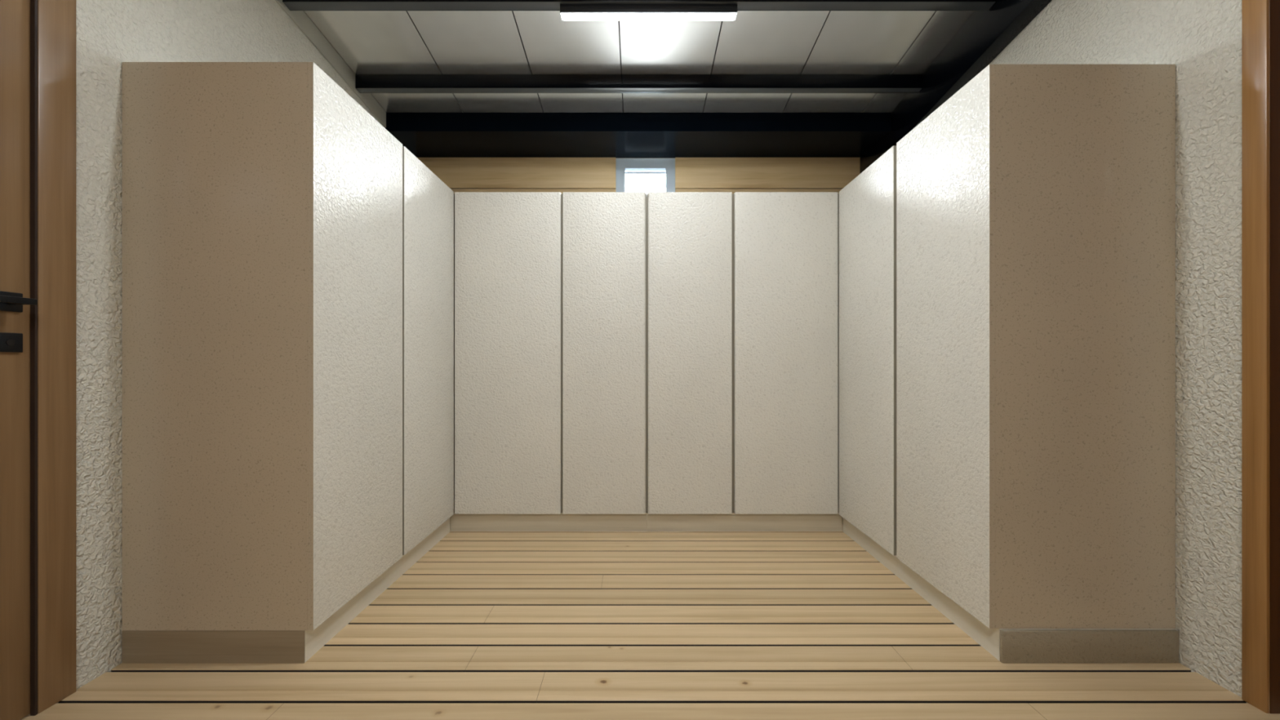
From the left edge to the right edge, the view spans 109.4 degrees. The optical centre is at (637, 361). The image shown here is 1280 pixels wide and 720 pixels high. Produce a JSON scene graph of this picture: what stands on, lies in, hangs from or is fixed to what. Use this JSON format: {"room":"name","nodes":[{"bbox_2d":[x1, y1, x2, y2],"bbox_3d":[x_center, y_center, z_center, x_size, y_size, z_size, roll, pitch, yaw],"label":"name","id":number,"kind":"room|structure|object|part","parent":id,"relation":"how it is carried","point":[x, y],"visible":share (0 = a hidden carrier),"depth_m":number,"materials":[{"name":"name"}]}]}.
{"room":"walk-in closet","nodes":[
{"label":"walk-in closet","id":0,"kind":"room"},
{"bbox_2d":[57,0,383,702],"bbox_3d":[-1.880,-0.870,1.040,0.160,3.960,5.480,0,0,0],"label":"wall","id":1,"kind":"structure","parent":0,"point":[109,33],"depth_m":1.54,"materials":[{"name":"paint"}]},
{"bbox_2d":[0,0,75,719],"bbox_3d":[-1.839,-0.205,0.887,0.222,2.510,1.114,0,0,0],"label":"door","id":2,"kind":"structure","parent":1,"relation":"in","point":[37,37],"depth_m":1.35,"materials":[{"name":"brown wood"}]},
{"bbox_3d":[-1.799,-0.056,1.296,0.010,0.055,0.055,0,0,0],"label":"lock plate","id":3,"kind":"part","parent":2,"relation":"part of","materials":[{"name":"black metal"}]},
{"bbox_3d":[-1.799,-0.172,1.296,0.010,0.055,0.055,0,0,0],"label":"handle","id":4,"kind":"part","parent":2,"relation":"part of","materials":[{"name":"black metal"}]},
{"bbox_3d":[-1.761,-0.172,1.236,0.066,0.018,0.140,0,0,0],"label":"lever","id":5,"kind":"part","parent":2,"relation":"part of","materials":[{"name":"black metal"}]},
{"bbox_3d":[-1.794,-0.205,0.887,0.011,2.510,1.114,0,0,0],"label":"frame","id":6,"kind":"part","parent":2,"relation":"part of","materials":[{"name":"brown wood"}]},
{"bbox_2d":[275,0,386,127],"bbox_3d":[-1.794,-2.043,0.760,0.012,0.758,4.920,0,0,0],"label":"trim","id":7,"kind":"structure","parent":1,"relation":"attached to","point":[300,18],"depth_m":2.65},
{"bbox_2d":[303,10,974,112],"bbox_3d":[0.044,-2.110,1.010,4.009,0.802,5.660,0,0,0],"label":"ceiling","id":8,"kind":"structure","parent":0,"point":[368,42],"depth_m":2.67,"materials":[{"name":"metal"}]},
{"bbox_2d":[384,112,891,158],"bbox_3d":[0.000,-1.706,3.461,3.598,0.132,0.477,0,0,0],"label":"header beam","id":9,"kind":"structure","parent":8,"relation":"attached to","point":[424,135],"depth_m":3.28,"materials":[{"name":"black metal"}]},
{"bbox_2d":[355,74,922,93],"bbox_3d":[0.005,-1.772,2.889,3.585,0.094,0.046,0,0,0],"label":"ceiling beam","id":10,"kind":"structure","parent":8,"relation":"attached to","point":[364,83],"depth_m":2.87,"materials":[{"name":"black metal"}]},
{"bbox_2d":[282,0,995,10],"bbox_3d":[0.005,-1.850,2.303,3.585,0.094,0.052,0,0,0],"label":"ceiling beam","id":11,"kind":"structure","parent":8,"relation":"attached to","point":[292,5],"depth_m":2.29,"materials":[{"name":"black metal"}]},
{"bbox_2d":[560,4,737,20],"bbox_3d":[0.054,-1.783,2.313,0.896,0.046,0.053,0,0,0],"label":"strip light","id":12,"kind":"object","parent":11,"relation":"attached to","point":[567,11],"visible":1,"depth_m":2.29,"materials":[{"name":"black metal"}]},
{"bbox_2d":[560,13,736,20],"bbox_3d":[0.054,-1.762,2.313,0.888,0.004,0.046,0,0,0],"label":"diffuser","id":13,"kind":"object","parent":12,"relation":"attached to","point":[565,16],"depth_m":2.31,"materials":[{"name":"white plastic"}]},
{"bbox_2d":[859,0,1052,173],"bbox_3d":[1.844,-1.929,0.994,0.088,0.987,5.368,0,0,0],"label":"beam","id":14,"kind":"structure","parent":8,"relation":"attached to","point":[985,34],"depth_m":2.54,"materials":[{"name":"black metal"}]},
{"bbox_2d":[450,188,842,189],"bbox_3d":[0.044,-0.570,3.770,3.689,3.360,0.140,0,0,0],"label":"wall","id":15,"kind":"structure","parent":0,"point":[451,188],"depth_m":3.70,"materials":[{"name":"paint"}]},
{"bbox_2d":[417,157,616,188],"bbox_3d":[-0.990,-1.537,3.689,1.620,0.250,0.019,0,0,0],"label":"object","id":16,"kind":"structure","parent":15,"relation":"attached to","point":[455,172],"depth_m":3.68,"materials":[{"name":"brown wood"}]},
{"bbox_2d":[451,189,616,193],"bbox_3d":[-0.990,-1.324,3.689,1.620,0.163,0.019,0,0,0],"label":"trim","id":17,"kind":"structure","parent":15,"relation":"attached to","point":[453,190],"depth_m":3.68,"materials":[{"name":"brown wood"}]},
{"bbox_2d":[615,158,675,191],"bbox_3d":[0.062,-1.401,3.757,0.490,0.542,0.065,0,0,0],"label":"window","id":18,"kind":"structure","parent":15,"relation":"in","point":[624,166],"depth_m":3.73,"materials":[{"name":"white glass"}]},
{"bbox_2d":[675,189,841,193],"bbox_3d":[1.096,-1.324,3.689,1.586,0.163,0.019,0,0,0],"label":"trim","id":19,"kind":"structure","parent":15,"relation":"attached to","point":[733,191],"depth_m":3.68,"materials":[{"name":"brown wood"}]},
{"bbox_2d":[675,157,859,188],"bbox_3d":[1.096,-1.537,3.689,1.586,0.250,0.019,0,0,0],"label":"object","id":20,"kind":"structure","parent":15,"relation":"attached to","point":[690,172],"depth_m":3.68,"materials":[{"name":"brown wood"}]},
{"bbox_2d":[19,517,1279,719],"bbox_3d":[0.044,1.080,1.040,3.929,0.060,5.480,0,0,0],"label":"floor","id":21,"kind":"structure","parent":0,"point":[484,625],"depth_m":1.62,"materials":[{"name":"brown wood"}]},
{"bbox_2d":[121,62,453,663],"bbox_3d":[-1.465,0.002,2.194,0.666,2.096,1.228,0,0,0],"label":"tall cabinet","id":22,"kind":"object","parent":21,"relation":"on","point":[288,262],"visible":1,"depth_m":1.58,"materials":[{"name":"paint"}]},
{"bbox_3d":[-1.475,-0.055,1.590,0.646,1.982,0.020,0,0,0],"label":"panel","id":23,"kind":"part","parent":22,"relation":"part of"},
{"bbox_3d":[-1.142,-0.055,1.881,0.020,1.982,0.601,0,0,0],"label":"door","id":24,"kind":"part","parent":22,"relation":"part of","materials":[{"name":"paint"}]},
{"bbox_3d":[-1.142,-0.055,2.492,0.020,1.982,0.590,0,0,0],"label":"door","id":25,"kind":"part","parent":22,"relation":"part of","materials":[{"name":"paint"}]},
{"bbox_2d":[450,191,646,531],"bbox_3d":[-0.872,0.002,3.125,1.852,2.096,0.670,0,0,0],"label":"tall cabinet","id":26,"kind":"object","parent":21,"relation":"on","point":[550,287],"visible":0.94,"depth_m":2.79,"materials":[{"name":"paint"}]},
{"bbox_3d":[-0.802,-0.055,2.800,0.652,1.982,0.021,0,0,0],"label":"door","id":27,"kind":"part","parent":26,"relation":"part of","materials":[{"name":"paint"}]},
{"bbox_3d":[-0.208,-0.055,2.800,0.512,1.982,0.021,0,0,0],"label":"door","id":28,"kind":"part","parent":26,"relation":"part of","materials":[{"name":"paint"}]},
{"bbox_2d":[646,191,842,531],"bbox_3d":[0.971,0.002,3.125,1.832,2.096,0.670,0,0,0],"label":"tall cabinet","id":29,"kind":"object","parent":21,"relation":"on","point":[743,287],"visible":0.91,"depth_m":2.79,"materials":[{"name":"paint"}]},
{"bbox_3d":[0.320,-0.055,2.800,0.518,1.982,0.021,0,0,0],"label":"door","id":30,"kind":"part","parent":29,"relation":"part of","materials":[{"name":"paint"}]},
{"bbox_3d":[0.914,-0.055,2.800,0.634,1.982,0.021,0,0,0],"label":"door","id":31,"kind":"part","parent":29,"relation":"part of","materials":[{"name":"paint"}]},
{"bbox_2d":[839,64,1178,662],"bbox_3d":[1.561,0.002,2.194,0.652,2.096,1.228,0,0,0],"label":"tall cabinet","id":32,"kind":"object","parent":21,"relation":"on","point":[1007,265],"visible":1,"depth_m":1.59,"materials":[{"name":"paint"}]},
{"bbox_3d":[1.244,-0.055,2.490,0.020,1.982,0.595,0,0,0],"label":"door","id":33,"kind":"part","parent":32,"relation":"part of","materials":[{"name":"paint"}]},
{"bbox_3d":[1.244,-0.055,1.881,0.020,1.982,0.578,0,0,0],"label":"door","id":34,"kind":"part","parent":32,"relation":"part of","materials":[{"name":"paint"}]},
{"bbox_3d":[1.571,-0.055,1.602,0.632,1.982,0.020,0,0,0],"label":"panel","id":35,"kind":"part","parent":32,"relation":"part of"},
{"bbox_2d":[989,0,1247,702],"bbox_3d":[1.969,-0.870,1.040,0.160,3.960,5.480,0,0,0],"label":"wall","id":36,"kind":"structure","parent":0,"point":[1202,38],"depth_m":1.52,"materials":[{"name":"paint"}]},
{"bbox_2d":[1241,0,1279,713],"bbox_3d":[1.953,-0.190,0.875,0.152,2.480,1.070,0,0,0],"label":"door frame","id":37,"kind":"structure","parent":36,"relation":"in","point":[1260,19],"depth_m":1.36,"materials":[{"name":"brown wood"}]}
]}

